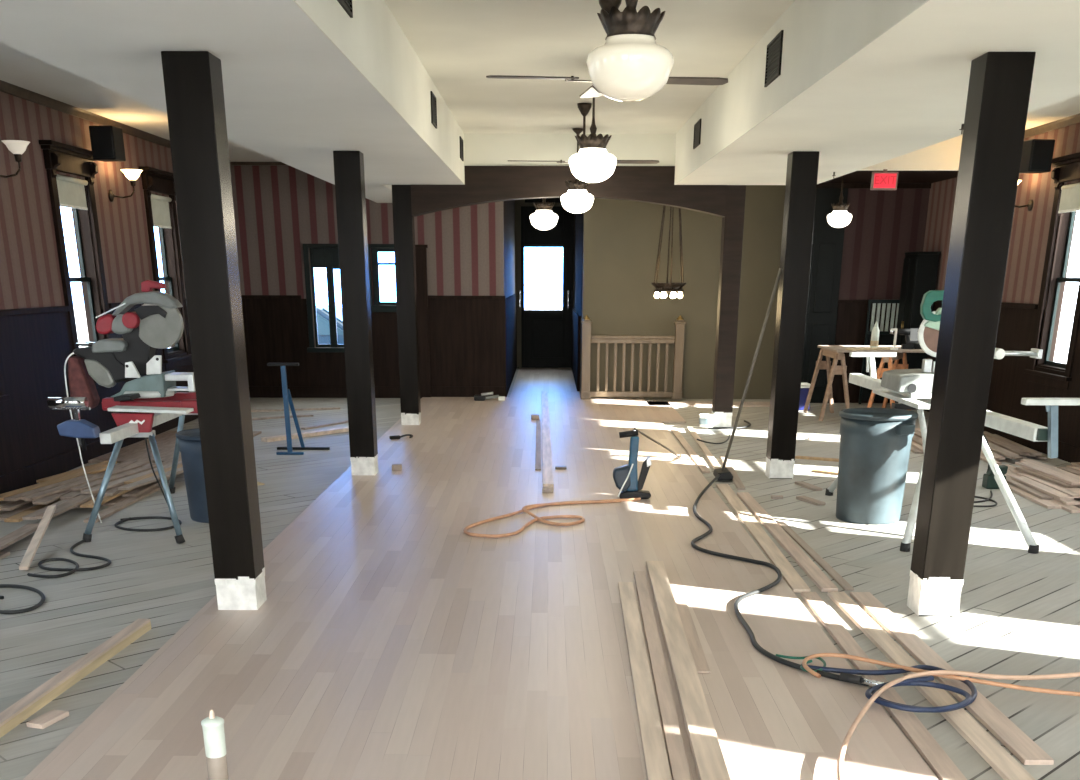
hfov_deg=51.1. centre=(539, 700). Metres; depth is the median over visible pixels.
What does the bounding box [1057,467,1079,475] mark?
plank
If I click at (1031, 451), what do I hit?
plank
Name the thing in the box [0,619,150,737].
wood strip
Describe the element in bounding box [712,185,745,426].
square column
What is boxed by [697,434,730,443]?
power cord
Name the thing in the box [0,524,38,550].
plank
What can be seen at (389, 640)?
floor
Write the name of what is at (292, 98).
ceiling
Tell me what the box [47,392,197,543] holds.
stand
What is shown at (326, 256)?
window
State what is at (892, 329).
clamp
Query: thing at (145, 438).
power cord
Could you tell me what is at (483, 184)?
beam
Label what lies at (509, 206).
wall
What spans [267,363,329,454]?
stand
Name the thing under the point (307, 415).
plank
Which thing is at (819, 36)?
wall
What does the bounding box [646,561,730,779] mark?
plank
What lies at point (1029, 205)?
wall sconce
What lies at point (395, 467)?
offcut
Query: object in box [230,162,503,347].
wall
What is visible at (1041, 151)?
grille
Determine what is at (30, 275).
wall
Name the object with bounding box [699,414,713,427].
paint can
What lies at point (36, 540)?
wood lath
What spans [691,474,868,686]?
power cord
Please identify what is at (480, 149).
wall header
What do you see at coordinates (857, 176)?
trim
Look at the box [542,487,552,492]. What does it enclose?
offcut
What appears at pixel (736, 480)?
plank
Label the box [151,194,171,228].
roller blind
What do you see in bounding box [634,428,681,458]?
air hose
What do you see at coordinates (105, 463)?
plank
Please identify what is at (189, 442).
trash can
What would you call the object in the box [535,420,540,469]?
plank
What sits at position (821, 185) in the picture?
trim
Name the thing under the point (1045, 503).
plank
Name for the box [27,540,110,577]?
extension cord
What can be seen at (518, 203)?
wall
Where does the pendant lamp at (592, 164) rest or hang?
hanging from the ceiling at (458, 43)
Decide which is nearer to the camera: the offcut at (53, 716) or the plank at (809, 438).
the offcut at (53, 716)
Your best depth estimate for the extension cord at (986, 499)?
8.65 m
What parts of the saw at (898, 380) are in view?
knob, saw blade, trigger handle, rail knob, slide rail, rail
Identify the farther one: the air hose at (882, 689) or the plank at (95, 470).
the plank at (95, 470)
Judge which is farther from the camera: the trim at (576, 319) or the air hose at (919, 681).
the trim at (576, 319)
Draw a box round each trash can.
[175,428,208,522]
[836,408,917,524]
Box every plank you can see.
[0,466,106,500]
[0,500,10,505]
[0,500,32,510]
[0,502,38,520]
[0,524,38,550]
[0,551,9,559]
[4,474,96,500]
[4,499,59,521]
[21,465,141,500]
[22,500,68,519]
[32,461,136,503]
[36,461,116,482]
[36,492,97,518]
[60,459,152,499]
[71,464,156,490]
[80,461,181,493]
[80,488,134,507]
[83,486,162,522]
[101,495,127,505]
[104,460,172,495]
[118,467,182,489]
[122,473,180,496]
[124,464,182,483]
[251,407,339,411]
[252,414,312,419]
[261,426,348,441]
[301,420,347,429]
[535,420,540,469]
[542,391,553,489]
[618,582,671,779]
[634,571,691,779]
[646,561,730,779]
[670,585,709,672]
[671,429,709,472]
[687,427,721,468]
[716,484,810,592]
[720,455,744,489]
[737,492,837,591]
[776,520,853,589]
[795,456,838,461]
[801,592,966,779]
[808,437,839,439]
[812,469,837,474]
[827,592,1035,779]
[850,592,1053,764]
[910,445,923,453]
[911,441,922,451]
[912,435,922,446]
[914,430,921,437]
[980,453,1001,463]
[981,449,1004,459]
[983,433,1029,454]
[984,431,1046,458]
[987,434,1041,454]
[988,441,1028,460]
[988,442,1022,458]
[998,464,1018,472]
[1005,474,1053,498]
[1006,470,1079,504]
[1006,482,1061,508]
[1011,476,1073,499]
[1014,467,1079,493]
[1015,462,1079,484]
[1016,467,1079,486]
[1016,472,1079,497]
[1020,459,1079,479]
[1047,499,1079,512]
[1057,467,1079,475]
[1071,462,1079,466]
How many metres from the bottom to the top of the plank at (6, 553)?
0.019 m
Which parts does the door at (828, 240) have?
panel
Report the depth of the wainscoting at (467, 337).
15.71 m
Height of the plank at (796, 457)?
0.020 m
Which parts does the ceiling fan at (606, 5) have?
blade, blade, blade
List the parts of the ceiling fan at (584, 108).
blade, blade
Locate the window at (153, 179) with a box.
[138,166,191,370]
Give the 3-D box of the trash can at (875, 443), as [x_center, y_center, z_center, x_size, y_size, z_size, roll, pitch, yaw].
[2.339,-1.651,7.939,0.529,0.745,0.550,0,21,0]
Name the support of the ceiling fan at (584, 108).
hanging from the ceiling at (458, 43)
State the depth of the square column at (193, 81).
5.29 m
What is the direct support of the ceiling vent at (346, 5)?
in the ceiling at (373, 41)
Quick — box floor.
[0,367,1079,779]
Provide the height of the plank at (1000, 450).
0.019 m
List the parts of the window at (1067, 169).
sill, sash, cornice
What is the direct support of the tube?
on the floor
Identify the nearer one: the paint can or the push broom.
the push broom
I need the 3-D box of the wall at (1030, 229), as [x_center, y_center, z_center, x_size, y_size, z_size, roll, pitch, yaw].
[5.020,-2.191,6.133,0.160,3.038,19.100,0,21,0]
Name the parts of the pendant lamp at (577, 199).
globe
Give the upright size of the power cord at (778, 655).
0.011 m
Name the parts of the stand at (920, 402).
support post, mounting arm, support post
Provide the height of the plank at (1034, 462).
0.019 m
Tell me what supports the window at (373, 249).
in the wall at (279, 209)
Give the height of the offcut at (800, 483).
0.020 m
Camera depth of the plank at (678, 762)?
4.62 m
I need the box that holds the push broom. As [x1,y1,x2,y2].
[713,268,781,479]
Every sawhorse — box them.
[803,348,849,420]
[867,353,908,407]
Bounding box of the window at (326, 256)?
[303,244,343,351]
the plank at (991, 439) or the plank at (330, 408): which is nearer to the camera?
the plank at (991, 439)
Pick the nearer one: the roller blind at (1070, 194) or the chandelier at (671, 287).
the roller blind at (1070, 194)
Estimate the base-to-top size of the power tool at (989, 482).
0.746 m
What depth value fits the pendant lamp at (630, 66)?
4.36 m
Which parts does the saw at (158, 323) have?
slide rail, edge trim, mitre handle, pivot arm, carry handle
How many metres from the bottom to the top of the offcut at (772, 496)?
0.020 m
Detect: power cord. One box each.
[145,438,166,502]
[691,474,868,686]
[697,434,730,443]
[708,420,750,428]
[776,654,825,671]
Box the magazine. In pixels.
[637,460,650,490]
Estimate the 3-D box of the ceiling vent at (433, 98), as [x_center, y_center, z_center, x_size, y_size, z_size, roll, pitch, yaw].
[-0.821,-4.568,8.738,0.012,0.215,0.360,0,21,0]
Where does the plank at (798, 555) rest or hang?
on the floor
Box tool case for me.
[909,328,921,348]
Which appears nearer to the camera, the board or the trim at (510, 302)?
the board
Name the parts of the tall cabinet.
door, door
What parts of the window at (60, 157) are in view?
cornice, sash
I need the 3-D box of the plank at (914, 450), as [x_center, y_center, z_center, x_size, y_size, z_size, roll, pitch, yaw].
[3.758,-2.668,11.680,0.104,0.019,1.395,1,21,4]
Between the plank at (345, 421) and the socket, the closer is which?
the socket
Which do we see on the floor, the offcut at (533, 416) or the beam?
the offcut at (533, 416)
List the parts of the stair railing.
newel post, rail, handrail, newel post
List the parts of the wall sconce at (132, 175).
wall plate, arm, lamp shade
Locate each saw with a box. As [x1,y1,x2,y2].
[64,280,194,522]
[881,290,1042,392]
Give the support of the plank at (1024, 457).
on the floor
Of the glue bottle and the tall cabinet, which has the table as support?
the glue bottle
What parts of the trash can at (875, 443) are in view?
handle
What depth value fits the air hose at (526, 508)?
7.93 m
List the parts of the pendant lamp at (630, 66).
globe, stem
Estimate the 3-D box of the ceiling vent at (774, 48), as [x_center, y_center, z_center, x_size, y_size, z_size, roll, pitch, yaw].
[1.379,-3.787,6.674,0.012,0.225,0.460,0,21,0]
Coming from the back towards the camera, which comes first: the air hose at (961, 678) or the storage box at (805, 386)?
the storage box at (805, 386)
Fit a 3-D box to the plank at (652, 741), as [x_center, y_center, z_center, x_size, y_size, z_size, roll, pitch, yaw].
[0.431,-0.140,4.875,0.078,0.030,2.830,1,21,1]
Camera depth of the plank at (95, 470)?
8.83 m
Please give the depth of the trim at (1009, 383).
11.60 m
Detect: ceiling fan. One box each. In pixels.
[486,0,727,97]
[508,103,658,168]
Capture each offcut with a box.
[26,709,68,728]
[392,464,401,470]
[531,414,538,419]
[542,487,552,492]
[555,466,566,468]
[771,495,782,498]
[795,481,821,490]
[796,496,825,505]
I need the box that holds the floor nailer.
[613,429,651,498]
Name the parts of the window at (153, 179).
cornice, sash, sill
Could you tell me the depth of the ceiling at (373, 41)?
6.43 m
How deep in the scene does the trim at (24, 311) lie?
9.36 m
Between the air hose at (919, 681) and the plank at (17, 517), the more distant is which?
the plank at (17, 517)
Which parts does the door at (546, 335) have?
panel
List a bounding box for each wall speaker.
[89,125,125,161]
[1019,139,1054,172]
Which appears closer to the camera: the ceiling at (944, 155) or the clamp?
the ceiling at (944, 155)
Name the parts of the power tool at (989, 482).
charger cord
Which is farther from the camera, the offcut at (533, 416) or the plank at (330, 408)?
the plank at (330, 408)
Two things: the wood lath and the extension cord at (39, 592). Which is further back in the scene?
the wood lath
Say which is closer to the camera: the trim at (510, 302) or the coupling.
the coupling
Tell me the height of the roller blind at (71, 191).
0.252 m
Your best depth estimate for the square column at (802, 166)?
9.18 m
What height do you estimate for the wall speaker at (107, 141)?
0.280 m
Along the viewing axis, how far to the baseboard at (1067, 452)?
11.05 m
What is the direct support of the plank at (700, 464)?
on the floor
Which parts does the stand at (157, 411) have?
roller post, clamp knob, leg, plate, mounting arm, plate, mounting arm, leg, leg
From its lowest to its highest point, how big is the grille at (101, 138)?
0.256 m
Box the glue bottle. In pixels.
[870,321,878,347]
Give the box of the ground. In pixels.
[74,307,1074,363]
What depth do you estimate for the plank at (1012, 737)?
4.64 m
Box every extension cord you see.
[0,584,44,613]
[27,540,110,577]
[114,516,181,531]
[973,491,996,506]
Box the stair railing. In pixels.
[580,320,685,399]
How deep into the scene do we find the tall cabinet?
14.30 m
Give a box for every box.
[799,382,810,409]
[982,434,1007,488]
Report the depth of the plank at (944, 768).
4.46 m
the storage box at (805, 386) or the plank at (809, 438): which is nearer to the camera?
the plank at (809, 438)
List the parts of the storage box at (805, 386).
box lid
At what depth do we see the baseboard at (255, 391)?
15.92 m
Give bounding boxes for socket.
[839,672,861,683]
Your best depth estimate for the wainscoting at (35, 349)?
9.41 m
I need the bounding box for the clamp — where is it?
[890,328,897,349]
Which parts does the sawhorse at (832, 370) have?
leg, leg, leg, leg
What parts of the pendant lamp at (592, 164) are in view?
globe, stem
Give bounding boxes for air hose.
[463,498,640,537]
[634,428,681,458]
[802,653,1079,695]
[807,665,976,712]
[837,670,1079,779]
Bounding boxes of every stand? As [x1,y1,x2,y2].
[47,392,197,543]
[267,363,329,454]
[825,352,1079,553]
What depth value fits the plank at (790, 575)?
7.25 m
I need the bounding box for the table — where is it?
[818,345,924,352]
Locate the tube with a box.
[201,709,228,779]
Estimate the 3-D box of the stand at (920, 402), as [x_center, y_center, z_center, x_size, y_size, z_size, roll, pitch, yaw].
[2.701,-1.834,8.039,0.904,1.017,3.690,0,21,0]
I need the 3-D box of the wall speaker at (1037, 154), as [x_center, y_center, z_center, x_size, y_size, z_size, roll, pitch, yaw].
[4.776,-5.224,10.845,0.280,0.280,0.262,-3,21,-7]
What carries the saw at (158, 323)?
on the stand at (157, 411)
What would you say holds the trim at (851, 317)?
attached to the wall at (884, 225)
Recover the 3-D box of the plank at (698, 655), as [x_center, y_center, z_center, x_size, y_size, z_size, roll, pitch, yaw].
[0.722,-0.379,5.541,0.066,0.008,1.450,1,21,2]
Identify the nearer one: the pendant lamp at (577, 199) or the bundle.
the pendant lamp at (577, 199)
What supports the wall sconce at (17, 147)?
attached to the wall at (30, 275)
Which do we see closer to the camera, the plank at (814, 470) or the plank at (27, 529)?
the plank at (27, 529)
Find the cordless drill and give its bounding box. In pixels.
[889,329,913,348]
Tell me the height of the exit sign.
0.200 m
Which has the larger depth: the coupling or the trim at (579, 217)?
the trim at (579, 217)
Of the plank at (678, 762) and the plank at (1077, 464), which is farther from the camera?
the plank at (1077, 464)
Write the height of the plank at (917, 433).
0.019 m
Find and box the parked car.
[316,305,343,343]
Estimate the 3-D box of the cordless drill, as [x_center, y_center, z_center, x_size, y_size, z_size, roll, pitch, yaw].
[4.199,-4.207,13.128,0.290,0.225,0.080,0,21,0]
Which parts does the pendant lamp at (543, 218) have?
globe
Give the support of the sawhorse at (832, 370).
on the floor
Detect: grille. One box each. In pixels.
[89,127,113,157]
[1030,140,1054,169]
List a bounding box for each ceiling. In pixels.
[0,0,463,202]
[0,0,1079,161]
[293,0,464,184]
[675,0,1079,184]
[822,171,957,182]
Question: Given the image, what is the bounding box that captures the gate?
[858,300,899,403]
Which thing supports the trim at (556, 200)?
attached to the wall at (518, 203)
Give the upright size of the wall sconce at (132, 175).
0.282 m
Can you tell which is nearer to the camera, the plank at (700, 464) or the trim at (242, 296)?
the plank at (700, 464)
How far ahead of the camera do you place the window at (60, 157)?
10.43 m
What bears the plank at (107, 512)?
on the floor
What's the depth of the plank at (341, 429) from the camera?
12.12 m
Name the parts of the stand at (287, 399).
leg, leg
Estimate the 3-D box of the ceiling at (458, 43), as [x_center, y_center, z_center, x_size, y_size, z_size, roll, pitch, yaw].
[0.365,-3.752,5.856,9.480,0.100,19.610,0,21,0]
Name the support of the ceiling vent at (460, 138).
in the ceiling at (373, 41)
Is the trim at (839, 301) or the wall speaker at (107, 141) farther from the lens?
the trim at (839, 301)
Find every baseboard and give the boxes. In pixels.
[0,415,197,493]
[249,386,504,397]
[924,409,1079,462]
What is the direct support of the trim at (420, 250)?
attached to the wall at (279, 209)
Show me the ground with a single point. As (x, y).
(1067, 315)
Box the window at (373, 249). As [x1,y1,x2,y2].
[368,244,396,311]
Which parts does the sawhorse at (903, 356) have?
leg, leg, leg, leg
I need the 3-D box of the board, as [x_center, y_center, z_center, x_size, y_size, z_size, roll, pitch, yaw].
[3.788,-4.047,12.988,0.574,0.020,0.140,-8,22,-21]
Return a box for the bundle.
[474,392,504,400]
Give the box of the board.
[845,347,889,350]
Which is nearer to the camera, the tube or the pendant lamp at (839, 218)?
the tube
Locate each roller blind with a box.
[56,175,87,209]
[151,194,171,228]
[1058,183,1079,212]
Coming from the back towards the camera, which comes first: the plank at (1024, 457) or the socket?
the plank at (1024, 457)
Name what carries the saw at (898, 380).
on the stand at (920, 402)
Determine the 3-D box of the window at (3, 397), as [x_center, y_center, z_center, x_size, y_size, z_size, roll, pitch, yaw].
[-4.224,-3.060,8.019,0.260,2.045,1.120,0,21,0]
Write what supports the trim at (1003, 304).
attached to the wall at (1030, 229)
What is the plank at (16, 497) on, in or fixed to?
on the wooden floorboards
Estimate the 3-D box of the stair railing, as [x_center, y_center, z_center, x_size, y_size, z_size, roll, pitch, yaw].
[1.267,-4.690,15.534,1.420,1.045,0.150,0,21,0]
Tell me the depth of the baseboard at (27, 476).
9.86 m
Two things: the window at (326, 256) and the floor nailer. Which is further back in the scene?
the window at (326, 256)
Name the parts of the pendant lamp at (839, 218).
globe, stem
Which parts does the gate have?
panel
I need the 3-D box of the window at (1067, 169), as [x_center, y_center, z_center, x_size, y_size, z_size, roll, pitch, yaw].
[4.998,-4.039,10.673,0.260,2.045,1.120,0,21,0]
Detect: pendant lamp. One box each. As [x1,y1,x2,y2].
[530,198,557,229]
[561,128,593,212]
[569,64,616,182]
[586,0,673,101]
[827,175,851,227]
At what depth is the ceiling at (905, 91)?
5.89 m
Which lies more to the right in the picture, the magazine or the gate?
the gate
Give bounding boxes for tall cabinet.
[889,252,940,404]
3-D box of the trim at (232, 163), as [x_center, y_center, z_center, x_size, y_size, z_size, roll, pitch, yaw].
[-3.121,-7.089,14.908,1.900,0.040,0.050,0,21,0]
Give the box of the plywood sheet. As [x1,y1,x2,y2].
[88,430,261,462]
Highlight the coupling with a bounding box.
[839,672,883,685]
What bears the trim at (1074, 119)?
attached to the wall at (1030, 229)
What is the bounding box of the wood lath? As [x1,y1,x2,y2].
[19,505,55,569]
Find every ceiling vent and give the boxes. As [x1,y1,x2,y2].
[337,0,352,17]
[430,91,436,128]
[459,136,463,160]
[693,119,700,148]
[764,30,783,86]
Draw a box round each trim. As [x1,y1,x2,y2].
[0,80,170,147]
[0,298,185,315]
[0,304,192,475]
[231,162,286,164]
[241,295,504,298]
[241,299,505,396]
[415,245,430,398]
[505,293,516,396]
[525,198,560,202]
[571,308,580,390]
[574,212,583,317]
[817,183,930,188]
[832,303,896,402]
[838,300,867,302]
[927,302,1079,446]
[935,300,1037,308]
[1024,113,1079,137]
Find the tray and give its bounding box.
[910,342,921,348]
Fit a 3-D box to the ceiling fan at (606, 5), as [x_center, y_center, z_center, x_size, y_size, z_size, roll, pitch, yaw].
[0.376,-3.558,6.138,1.004,0.460,1.004,16,26,36]
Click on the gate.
(885, 338)
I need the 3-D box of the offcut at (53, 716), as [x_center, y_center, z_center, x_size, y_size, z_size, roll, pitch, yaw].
[-1.902,0.070,4.369,0.075,0.019,0.150,6,22,16]
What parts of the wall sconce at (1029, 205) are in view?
wall plate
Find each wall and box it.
[0,91,185,347]
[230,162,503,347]
[504,200,514,297]
[515,199,574,367]
[580,185,785,398]
[674,0,928,184]
[838,188,929,299]
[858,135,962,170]
[923,123,1079,370]
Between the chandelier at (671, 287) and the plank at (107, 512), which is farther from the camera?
the chandelier at (671, 287)
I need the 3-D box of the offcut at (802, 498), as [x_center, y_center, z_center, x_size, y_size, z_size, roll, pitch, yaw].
[2.073,-1.536,8.658,0.075,0.020,0.300,-7,22,-18]
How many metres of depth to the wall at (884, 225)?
14.74 m
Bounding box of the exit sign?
[870,169,897,189]
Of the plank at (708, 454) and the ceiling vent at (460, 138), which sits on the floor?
the plank at (708, 454)
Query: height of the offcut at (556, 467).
0.020 m
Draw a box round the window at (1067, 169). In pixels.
[1024,152,1079,389]
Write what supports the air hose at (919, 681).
on the floor
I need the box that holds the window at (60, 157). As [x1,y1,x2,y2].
[38,140,112,387]
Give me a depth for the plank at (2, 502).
8.25 m
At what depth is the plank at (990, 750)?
4.52 m
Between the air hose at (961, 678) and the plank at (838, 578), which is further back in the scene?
the plank at (838, 578)
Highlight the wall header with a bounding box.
[464,133,675,165]
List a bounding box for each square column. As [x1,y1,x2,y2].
[161,51,266,609]
[333,151,377,474]
[392,185,420,424]
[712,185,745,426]
[765,151,818,478]
[907,52,1035,616]
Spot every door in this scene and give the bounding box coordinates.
[519,206,573,367]
[801,188,847,402]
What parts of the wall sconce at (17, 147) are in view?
arm, lamp shade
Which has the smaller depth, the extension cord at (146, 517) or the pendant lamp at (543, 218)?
the extension cord at (146, 517)
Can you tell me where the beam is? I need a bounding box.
[411,166,726,216]
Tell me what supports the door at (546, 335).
in the wall at (518, 203)
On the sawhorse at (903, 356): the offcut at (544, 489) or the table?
the table
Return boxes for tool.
[390,434,412,439]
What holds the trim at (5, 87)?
attached to the wall at (30, 275)
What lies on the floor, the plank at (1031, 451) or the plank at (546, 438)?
the plank at (546, 438)
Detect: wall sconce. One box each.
[0,140,29,177]
[108,169,142,201]
[1015,180,1032,210]
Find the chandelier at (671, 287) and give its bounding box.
[652,205,685,298]
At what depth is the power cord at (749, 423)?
12.67 m

